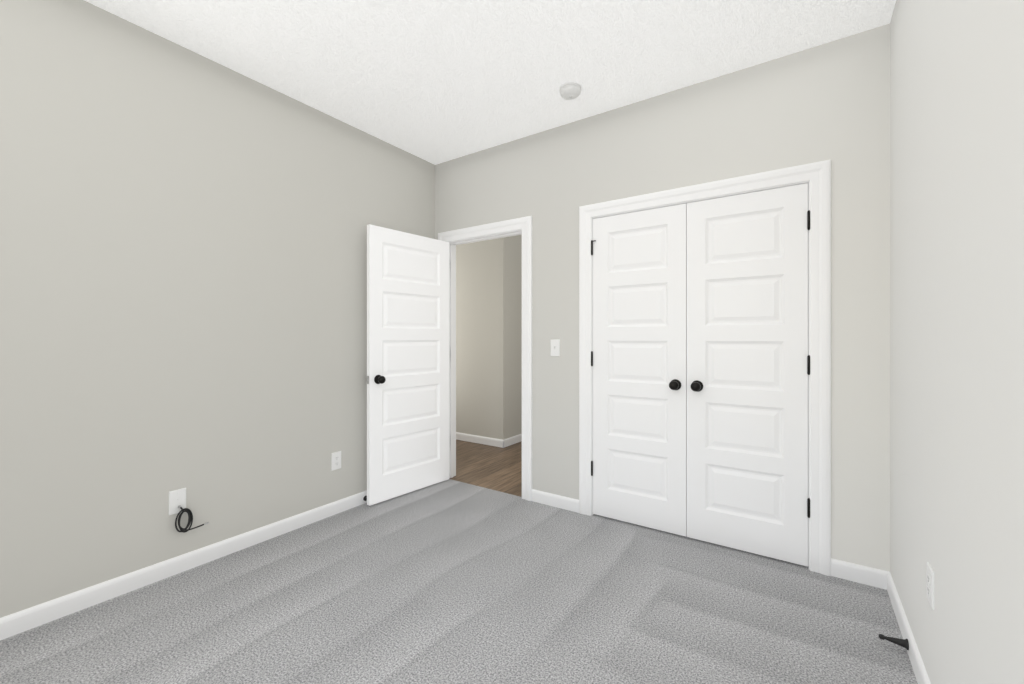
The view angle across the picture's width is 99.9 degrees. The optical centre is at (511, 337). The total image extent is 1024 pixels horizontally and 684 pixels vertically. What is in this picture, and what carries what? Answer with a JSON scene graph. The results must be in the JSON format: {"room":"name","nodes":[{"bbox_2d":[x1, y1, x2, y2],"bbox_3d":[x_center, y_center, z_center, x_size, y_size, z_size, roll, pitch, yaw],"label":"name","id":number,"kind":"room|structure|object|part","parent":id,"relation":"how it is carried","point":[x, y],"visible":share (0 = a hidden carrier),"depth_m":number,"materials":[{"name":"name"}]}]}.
{"room":"empty bedroom","nodes":[
{"label":"empty bedroom","id":0,"kind":"room"},
{"bbox_2d":[0,0,434,617],"bbox_3d":[-1.797,-0.153,2.239,0.115,2.740,3.815,0,0,34],"label":"wall","id":1,"kind":"structure","parent":0,"point":[182,266],"depth_m":2.18,"materials":[{"name":"grey paint"}]},
{"bbox_2d":[0,490,366,639],"bbox_3d":[-1.705,1.174,2.245,0.030,0.086,3.700,0,0,34],"label":"baseboard","id":2,"kind":"structure","parent":1,"relation":"attached to","point":[21,621],"depth_m":2.15,"materials":[{"name":"white paint"}]},
{"bbox_2d":[169,488,208,532],"bbox_3d":[-1.689,0.898,2.256,0.043,0.224,0.170,0,0,34],"label":"outlet","id":3,"kind":"object","parent":1,"relation":"attached to","point":[177,501],"visible":0.96,"depth_m":2.22,"materials":[{"name":"white plastic"}]},
{"bbox_3d":[-1.679,0.940,2.259,0.029,0.140,0.152,0,0,34],"label":"coax cord","id":4,"kind":"part","parent":3,"relation":"part of","materials":[{"name":"black plastic"}]},
{"bbox_2d":[331,451,340,470],"bbox_3d":[-1.216,0.852,2.984,0.007,0.122,0.075,0,0,34],"label":"electrical outlet","id":5,"kind":"object","parent":1,"relation":"attached to","point":[335,460],"visible":1,"depth_m":2.98,"materials":[{"name":"white plastic"}]},
{"bbox_2d":[0,479,917,683],"bbox_3d":[-0.272,1.267,1.686,3.260,0.100,4.615,0,0,34],"label":"floor","id":6,"kind":"structure","parent":0,"point":[449,581],"depth_m":1.89,"materials":[{"name":"grey carpet"}]},
{"bbox_2d":[449,440,521,496],"bbox_3d":[0.172,1.269,5.020,2.716,0.096,3.000,0,0,34],"label":"floor","id":7,"kind":"structure","parent":0,"point":[491,467],"depth_m":4.09,"materials":[{"name":"brown wood"}]},
{"bbox_2d":[456,235,521,439],"bbox_3d":[-0.089,-0.153,5.833,1.170,2.740,1.750,0,0,34],"label":"wall","id":8,"kind":"structure","parent":0,"point":[489,338],"depth_m":4.95,"materials":[{"name":"grey paint"}]},
{"bbox_2d":[456,432,500,446],"bbox_3d":[-0.596,1.174,5.112,1.140,0.086,0.013,0,0,34],"label":"baseboard","id":9,"kind":"structure","parent":8,"relation":"attached to","point":[459,436],"depth_m":4.96,"materials":[{"name":"white paint"}]},
{"bbox_2d":[501,434,521,447],"bbox_3d":[0.397,1.174,5.495,0.013,0.086,1.762,0,0,34],"label":"baseboard","id":10,"kind":"structure","parent":8,"relation":"attached to","point":[501,443],"depth_m":4.89,"materials":[{"name":"white paint"}]},
{"bbox_2d":[84,0,895,164],"bbox_3d":[-0.164,-1.573,2.942,4.495,0.100,6.815,0,0,34],"label":"ceiling","id":11,"kind":"structure","parent":0,"point":[434,82],"depth_m":2.26,"materials":[{"name":"paint"}]},
{"bbox_2d":[559,82,580,99],"bbox_3d":[0.357,-1.498,2.628,0.134,0.049,0.134,0,0,34],"label":"smoke detector","id":12,"kind":"object","parent":11,"relation":"attached to","point":[570,91],"visible":1,"depth_m":2.59,"materials":[{"name":"white plastic"}]},
{"bbox_2d":[435,23,889,571],"bbox_3d":[0.608,-0.153,2.980,3.260,2.740,0.115,0,0,34],"label":"wall","id":13,"kind":"structure","parent":0,"point":[827,101],"depth_m":2.42,"materials":[{"name":"grey paint"}]},
{"bbox_2d":[438,216,531,500],"bbox_3d":[-0.211,0.151,3.537,0.956,2.131,0.154,0,0,34],"label":"trim","id":14,"kind":"structure","parent":13,"relation":"attached to","point":[524,224],"depth_m":3.24,"materials":[{"name":"white paint"}]},
{"bbox_2d":[449,230,521,477],"bbox_3d":[-0.211,0.189,3.537,0.808,2.057,0.116,0,0,34],"label":"door frame","id":15,"kind":"structure","parent":13,"relation":"attached to","point":[452,359],"depth_m":3.74,"materials":[{"name":"white paint"}]},
{"bbox_2d":[366,224,448,505],"bbox_3d":[-0.808,0.194,3.418,0.175,2.020,0.812,0,0,34],"label":"entry door","id":16,"kind":"structure","parent":15,"relation":"attached to","point":[407,379],"depth_m":3.33,"materials":[{"name":"white paint"}]},
{"bbox_2d":[531,489,578,512],"bbox_3d":[0.309,1.174,3.106,0.390,0.086,0.012,0,0,34],"label":"baseboard","id":17,"kind":"structure","parent":13,"relation":"attached to","point":[550,499],"depth_m":3.10,"materials":[{"name":"white paint"}]},
{"bbox_2d":[551,340,559,356],"bbox_3d":[0.307,0.072,3.103,0.075,0.122,0.019,0,0,34],"label":"light switch","id":18,"kind":"object","parent":13,"relation":"attached to","point":[555,347],"visible":1,"depth_m":3.10,"materials":[{"name":"white plastic"}]},
{"bbox_2d":[591,203,686,535],"bbox_3d":[0.790,0.194,2.765,0.616,2.020,0.106,0,0,34],"label":"closet door","id":19,"kind":"structure","parent":13,"relation":"in","point":[639,365],"depth_m":2.76,"materials":[{"name":"white paint"}]},
{"bbox_2d":[579,159,830,575],"bbox_3d":[1.089,0.189,2.653,1.260,2.057,0.116,0,0,34],"label":"door frame","id":20,"kind":"structure","parent":13,"relation":"attached to","point":[808,182],"depth_m":2.29,"materials":[{"name":"white paint"}]},
{"bbox_2d":[687,183,809,566],"bbox_3d":[1.303,0.194,2.417,0.616,2.020,0.106,0,0,34],"label":"closet door","id":21,"kind":"structure","parent":13,"relation":"in","point":[748,364],"depth_m":2.42,"materials":[{"name":"white paint"}]},
{"bbox_2d":[890,0,1023,683],"bbox_3d":[0.804,-0.153,0.471,0.115,2.740,3.815,0,0,34],"label":"wall","id":22,"kind":"structure","parent":0,"point":[957,295],"depth_m":1.16,"materials":[{"name":"white paint"}]},
{"bbox_2d":[880,570,930,683],"bbox_3d":[0.784,1.174,0.554,0.012,0.086,3.700,0,0,34],"label":"baseboard","id":23,"kind":"structure","parent":22,"relation":"attached to","point":[886,581],"depth_m":1.72,"materials":[{"name":"white paint"}]},
{"bbox_2d":[879,634,908,649],"bbox_3d":[1.490,1.181,1.680,0.086,0.038,0.037,0,0,34],"label":"door stop","id":24,"kind":"object","parent":23,"relation":"attached to","point":[904,643],"visible":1,"depth_m":1.67,"materials":[{"name":"black rubber"}]},
{"bbox_2d":[927,562,933,609],"bbox_3d":[1.365,0.807,1.405,0.007,0.122,0.075,0,0,34],"label":"electrical outlet","id":25,"kind":"object","parent":22,"relation":"attached to","point":[930,584],"visible":1,"depth_m":1.39,"materials":[{"name":"white plastic"}]}
]}

